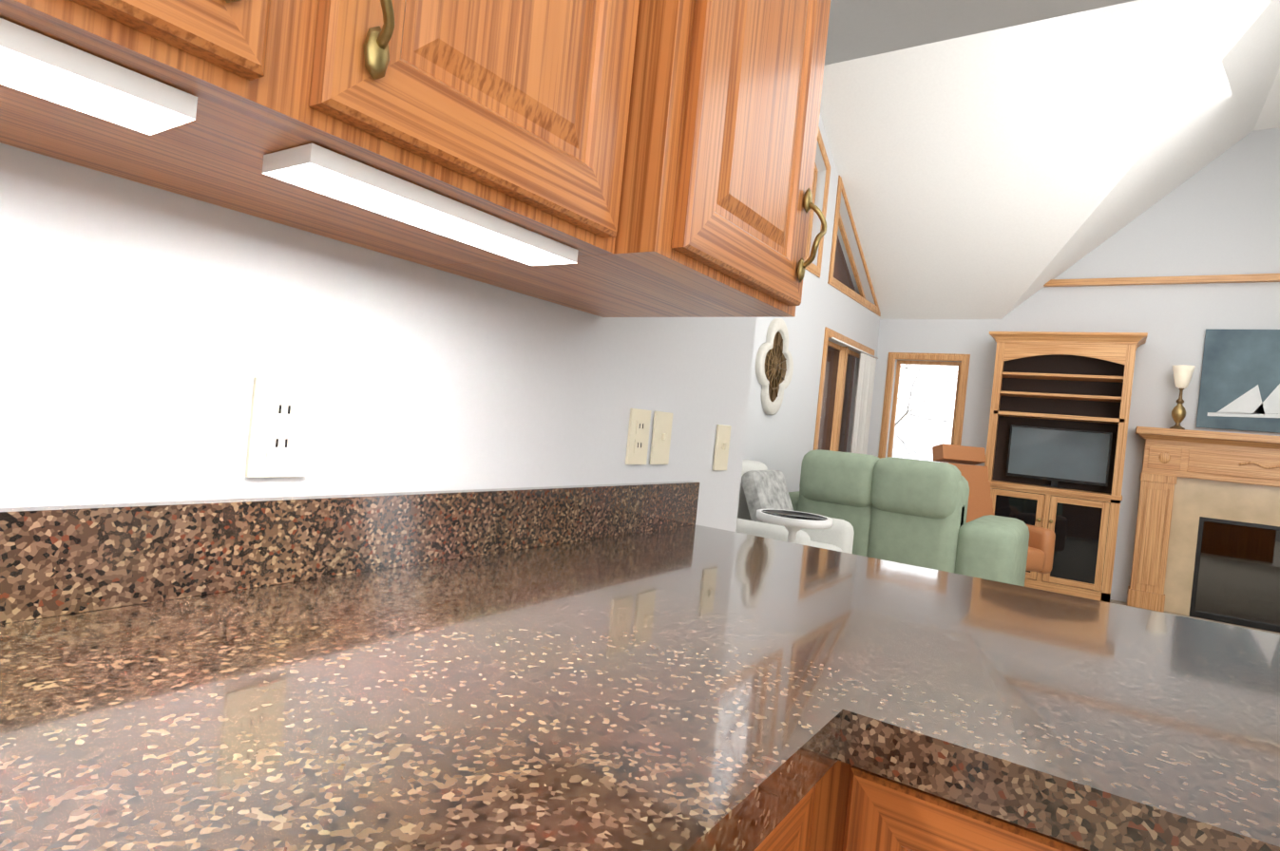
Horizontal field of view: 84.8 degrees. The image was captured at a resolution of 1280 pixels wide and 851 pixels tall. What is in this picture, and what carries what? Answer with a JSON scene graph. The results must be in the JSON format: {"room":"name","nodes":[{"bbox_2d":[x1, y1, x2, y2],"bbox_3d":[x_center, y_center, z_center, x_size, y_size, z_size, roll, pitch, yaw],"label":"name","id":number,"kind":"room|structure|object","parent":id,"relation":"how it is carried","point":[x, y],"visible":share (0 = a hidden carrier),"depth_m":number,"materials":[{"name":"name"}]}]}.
{"room":"living room and kitchen","nodes":[
{"label":"living room and kitchen","id":0,"kind":"room"},
{"bbox_2d":[0,142,756,532],"bbox_3d":[-1.156,-1.064,-0.264,0.150,4.200,5.270,6,1,34],"label":"wall","id":1,"kind":"structure","parent":0,"point":[148,334],"depth_m":0.82,"materials":[{"name":"paint"}]},
{"bbox_2d":[245,377,314,477],"bbox_3d":[-0.425,0.004,0.831,0.008,0.115,0.070,6,1,34],"label":"electrical outlet plate","id":2,"kind":"object","parent":1,"relation":"attached to","point":[280,418],"visible":1,"depth_m":0.83,"materials":[{"name":"beige plastic"}]},
{"bbox_2d":[0,0,665,277],"bbox_3d":[-0.318,-0.670,0.555,0.378,0.891,0.777,6,1,34],"label":"upper cabinet","id":3,"kind":"object","parent":1,"relation":"attached to","point":[522,113],"depth_m":0.59,"materials":[{"name":"brown wood"}]},
{"bbox_2d":[0,18,197,134],"bbox_3d":[-0.418,-0.221,0.344,0.070,0.015,0.340,6,1,34],"label":"under-cabinet light","id":4,"kind":"object","parent":3,"relation":"attached to","point":[41,66],"depth_m":0.43,"materials":[{"name":"white paint"}]},
{"bbox_2d":[262,143,578,266],"bbox_3d":[-0.189,-0.202,0.683,0.070,0.015,0.320,6,1,34],"label":"under-cabinet light","id":5,"kind":"object","parent":3,"relation":"attached to","point":[311,166],"depth_m":0.63,"materials":[{"name":"white paint"}]},
{"bbox_2d":[0,481,699,624],"bbox_3d":[-1.267,0.067,-0.414,0.022,0.100,4.997,6,1,34],"label":"backsplash","id":6,"kind":"structure","parent":1,"relation":"attached to","point":[61,561],"depth_m":0.81,"materials":[{"name":"stone"}]},
{"bbox_2d":[625,408,651,464],"bbox_3d":[-0.002,0.024,1.456,0.008,0.115,0.070,6,1,34],"label":"electrical outlet plate","id":7,"kind":"object","parent":1,"relation":"attached to","point":[638,437],"visible":1,"depth_m":1.45,"materials":[{"name":"beige plastic"}]},
{"bbox_2d":[467,0,830,317],"bbox_3d":[0.043,-0.702,1.032,0.433,1.016,0.511,6,1,34],"label":"upper cabinet","id":8,"kind":"object","parent":1,"relation":"attached to","point":[650,158],"depth_m":0.89,"materials":[{"name":"brown wood"}]},
{"bbox_2d":[649,411,672,464],"bbox_3d":[0.051,0.028,1.529,0.015,0.115,0.070,6,1,34],"label":"switch plate","id":9,"kind":"object","parent":1,"relation":"attached to","point":[660,438],"visible":1,"depth_m":1.52,"materials":[{"name":"beige plastic"}]},
{"bbox_2d":[712,424,731,470],"bbox_3d":[0.211,0.057,1.770,0.015,0.115,0.070,6,1,34],"label":"switch plate","id":10,"kind":"object","parent":1,"relation":"attached to","point":[721,447],"visible":1,"depth_m":1.76,"materials":[{"name":"beige plastic"}]},
{"bbox_2d":[743,114,879,492],"bbox_3d":[0.823,-0.934,4.937,0.150,4.225,5.870,6,1,34],"label":"wall","id":11,"kind":"structure","parent":0,"point":[781,440],"depth_m":5.64,"materials":[{"name":"paint"}]},
{"bbox_2d":[755,318,793,415],"bbox_3d":[0.981,-0.425,5.074,0.040,0.700,0.600,6,1,34],"label":"art","id":12,"kind":"object","parent":11,"relation":"attached to","point":[773,366],"visible":1,"depth_m":5.05,"materials":[{"name":"brown metal"}]},
{"bbox_2d":[804,126,830,277],"bbox_3d":[0.970,-1.919,4.942,0.118,1.356,1.830,6,1,34],"label":"window","id":13,"kind":"structure","parent":11,"relation":"in","point":[813,269],"depth_m":5.62,"materials":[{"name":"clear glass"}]},
{"bbox_2d":[813,326,874,452],"bbox_3d":[1.825,0.256,6.531,0.118,2.120,1.440,6,1,34],"label":"door","id":14,"kind":"structure","parent":11,"relation":"in","point":[844,353],"depth_m":6.50,"materials":[{"name":"brown wood"}]},
{"bbox_2d":[831,337,878,454],"bbox_3d":[1.903,0.258,6.467,0.036,1.953,1.360,6,1,34],"label":"sheer curtain","id":15,"kind":"object","parent":14,"relation":"hanging from","point":[863,405],"visible":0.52,"depth_m":6.72,"materials":[{"name":"white fabric"}]},
{"bbox_2d":[827,175,880,316],"bbox_3d":[2.044,-1.626,6.569,0.118,0.949,1.653,6,1,34],"label":"window","id":16,"kind":"structure","parent":11,"relation":"in","point":[860,298],"depth_m":6.28,"materials":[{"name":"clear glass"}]},
{"bbox_2d":[824,0,1136,65],"bbox_3d":[2.716,-1.234,0.499,5.650,0.730,0.300,6,1,34],"label":"ceiling","id":17,"kind":"structure","parent":0,"point":[858,28],"depth_m":1.84,"materials":[{"name":"paint"}]},
{"bbox_2d":[820,0,1279,319],"bbox_3d":[3.892,-1.674,3.092,6.890,1.527,5.310,6,1,34],"label":"ceiling","id":18,"kind":"structure","parent":0,"point":[999,174],"depth_m":5.09,"materials":[{"name":"paint"}]},
{"bbox_2d":[866,127,1279,602],"bbox_3d":[5.263,-0.433,5.371,7.070,4.075,0.150,6,1,34],"label":"wall","id":19,"kind":"structure","parent":0,"point":[1219,215],"depth_m":5.91,"materials":[{"name":"paint"}]},
{"bbox_2d":[878,352,970,463],"bbox_3d":[2.792,0.080,6.964,0.760,1.590,0.118,6,1,34],"label":"window","id":20,"kind":"structure","parent":19,"relation":"in","point":[960,402],"depth_m":6.99,"materials":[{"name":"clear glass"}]},
{"bbox_2d":[1043,273,1279,286],"bbox_3d":[5.452,-1.106,5.154,4.330,0.055,0.059,6,1,34],"label":"trim","id":21,"kind":"structure","parent":19,"relation":"attached to","point":[1208,279],"depth_m":5.84,"materials":[{"name":"brown wood"}]},
{"bbox_2d":[1195,329,1279,433],"bbox_3d":[5.147,-0.326,5.327,1.394,0.800,0.034,6,1,34],"label":"painting","id":22,"kind":"object","parent":19,"relation":"attached to","point":[1239,389],"visible":1,"depth_m":5.57,"materials":[{"name":"fabric"}]},
{"bbox_2d":[1109,599,1279,634],"bbox_3d":[3.524,1.497,3.103,7.170,0.060,5.770,6,1,34],"label":"floor","id":23,"kind":"structure","parent":0,"point":[1117,602],"depth_m":5.55,"materials":[{"name":"carpet"}]},
{"bbox_2d":[755,509,833,543],"bbox_3d":[0.668,0.797,3.213,0.344,0.780,0.344,6,1,34],"label":"accent table","id":24,"kind":"object","parent":23,"relation":"on","point":[793,523],"visible":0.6,"depth_m":3.14,"materials":[{"name":"white paint"}]},
{"bbox_2d":[735,459,854,554],"bbox_3d":[0.731,0.683,4.118,0.850,0.900,0.880,6,1,34],"label":"armchair","id":25,"kind":"object","parent":23,"relation":"on","point":[838,535],"visible":0.19,"depth_m":4.17,"materials":[{"name":"fabric"}]},
{"bbox_2d":[741,470,793,526],"bbox_3d":[0.772,0.462,4.163,0.230,0.385,0.440,6,1,34],"label":"armchair pillow","id":26,"kind":"object","parent":25,"relation":"on","point":[765,489],"visible":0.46,"depth_m":4.03,"materials":[{"name":"grey fabric"}]},
{"bbox_2d":[788,449,1029,586],"bbox_3d":[1.703,0.716,4.795,1.600,1.010,1.130,6,1,34],"label":"loveseat","id":27,"kind":"object","parent":23,"relation":"on","point":[907,511],"visible":0.6,"depth_m":4.25,"materials":[{"name":"green fabric"}]},
{"bbox_2d":[932,443,1055,573],"bbox_3d":[2.677,0.766,5.527,0.780,1.184,0.829,5,1,-12],"label":"leather recliner","id":28,"kind":"object","parent":23,"relation":"on","point":[1041,549],"visible":0.27,"depth_m":5.74,"materials":[{"name":"orange leather"}]},
{"bbox_2d":[984,331,1147,602],"bbox_3d":[3.591,0.328,6.105,1.150,2.226,0.425,6,1,34],"label":"entertainment center","id":29,"kind":"object","parent":23,"relation":"on","point":[1076,381],"visible":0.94,"depth_m":6.04,"materials":[{"name":"brown wood"}]},
{"bbox_2d":[1005,424,1112,488],"bbox_3d":[3.662,0.284,6.159,0.770,0.515,0.140,6,1,34],"label":"screen","id":30,"kind":"object","parent":29,"relation":"in","point":[1054,456],"visible":0.98,"depth_m":6.14,"materials":[{"name":"grey glass"}]},
{"bbox_2d":[1127,426,1279,633],"bbox_3d":[4.950,0.840,5.255,2.140,1.482,0.262,6,1,34],"label":"fireplace","id":31,"kind":"object","parent":23,"relation":"on","point":[1207,542],"visible":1,"depth_m":5.55,"materials":[{"name":"beige wood"}]},
{"bbox_2d":[1169,364,1195,429],"bbox_3d":[4.386,-0.225,5.692,0.148,0.515,0.148,6,1,34],"label":"lamp","id":32,"kind":"object","parent":31,"relation":"on","point":[1182,375],"visible":1,"depth_m":5.66,"materials":[{"name":"brown metal"}]},
{"bbox_3d":[0.911,1.291,-1.909,5.900,0.060,5.470,6,1,34],"label":"floor","id":33,"kind":"structure","parent":0,"visible":0},
{"bbox_2d":[753,762,837,850],"bbox_3d":[-0.217,0.692,0.685,0.629,0.868,0.268,6,1,34],"label":"base cabinet","id":34,"kind":"object","parent":33,"relation":"on","point":[809,827],"depth_m":0.61,"materials":[{"name":"brown wood"}]},
{"bbox_2d":[829,761,1089,850],"bbox_3d":[0.420,0.752,0.818,0.241,0.868,0.631,6,1,34],"label":"base cabinet","id":35,"kind":"object","parent":33,"relation":"on","point":[840,806],"depth_m":0.59,"materials":[{"name":"brown wood"}]},
{"bbox_2d":[0,524,988,850],"bbox_3d":[-1.019,0.165,-0.587,0.643,0.045,4.997,6,1,34],"label":"countertop","id":36,"kind":"structure","parent":35,"relation":"on","point":[694,688],"depth_m":0.55,"materials":[{"name":"stone"}]},
{"bbox_2d":[855,579,1279,850],"bbox_3d":[1.306,0.382,0.347,2.130,0.045,0.835,6,1,34],"label":"countertop","id":37,"kind":"structure","parent":35,"relation":"on","point":[1092,725],"depth_m":0.63,"materials":[{"name":"stone"}]},
{"label":"outside","id":38,"kind":"structure","parent":0,"visible":0},
{"bbox_2d":[892,363,958,462],"bbox_3d":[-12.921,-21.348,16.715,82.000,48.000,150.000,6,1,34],"label":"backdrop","id":39,"kind":"structure","parent":38,"point":[941,414],"depth_m":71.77,"materials":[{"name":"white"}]},
{"bbox_3d":[-18.538,2.299,19.177,90.000,0.200,150.000,6,1,34],"label":"ground","id":40,"kind":"structure","parent":38,"visible":0},
{"bbox_2d":[818,235,855,452],"bbox_3d":[1.966,0.271,7.473,0.400,8.000,1.700,6,1,34],"label":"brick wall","id":41,"kind":"structure","parent":40,"relation":"on","point":[827,417],"depth_m":6.93,"materials":[{"name":"brown brick"}]},
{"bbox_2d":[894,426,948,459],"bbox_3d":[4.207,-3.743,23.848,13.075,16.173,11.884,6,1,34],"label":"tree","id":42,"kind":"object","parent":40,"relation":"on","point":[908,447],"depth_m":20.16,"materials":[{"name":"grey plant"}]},
{"bbox_2d":[891,364,957,457],"bbox_3d":[4.279,-2.500,14.677,9.930,13.854,10.954,6,1,34],"label":"tree","id":43,"kind":"object","parent":40,"relation":"on","point":[907,412],"depth_m":16.68,"materials":[{"name":"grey plant"}]},
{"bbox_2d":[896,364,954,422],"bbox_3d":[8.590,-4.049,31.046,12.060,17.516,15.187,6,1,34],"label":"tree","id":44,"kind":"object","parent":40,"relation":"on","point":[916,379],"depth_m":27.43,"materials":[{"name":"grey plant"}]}
]}

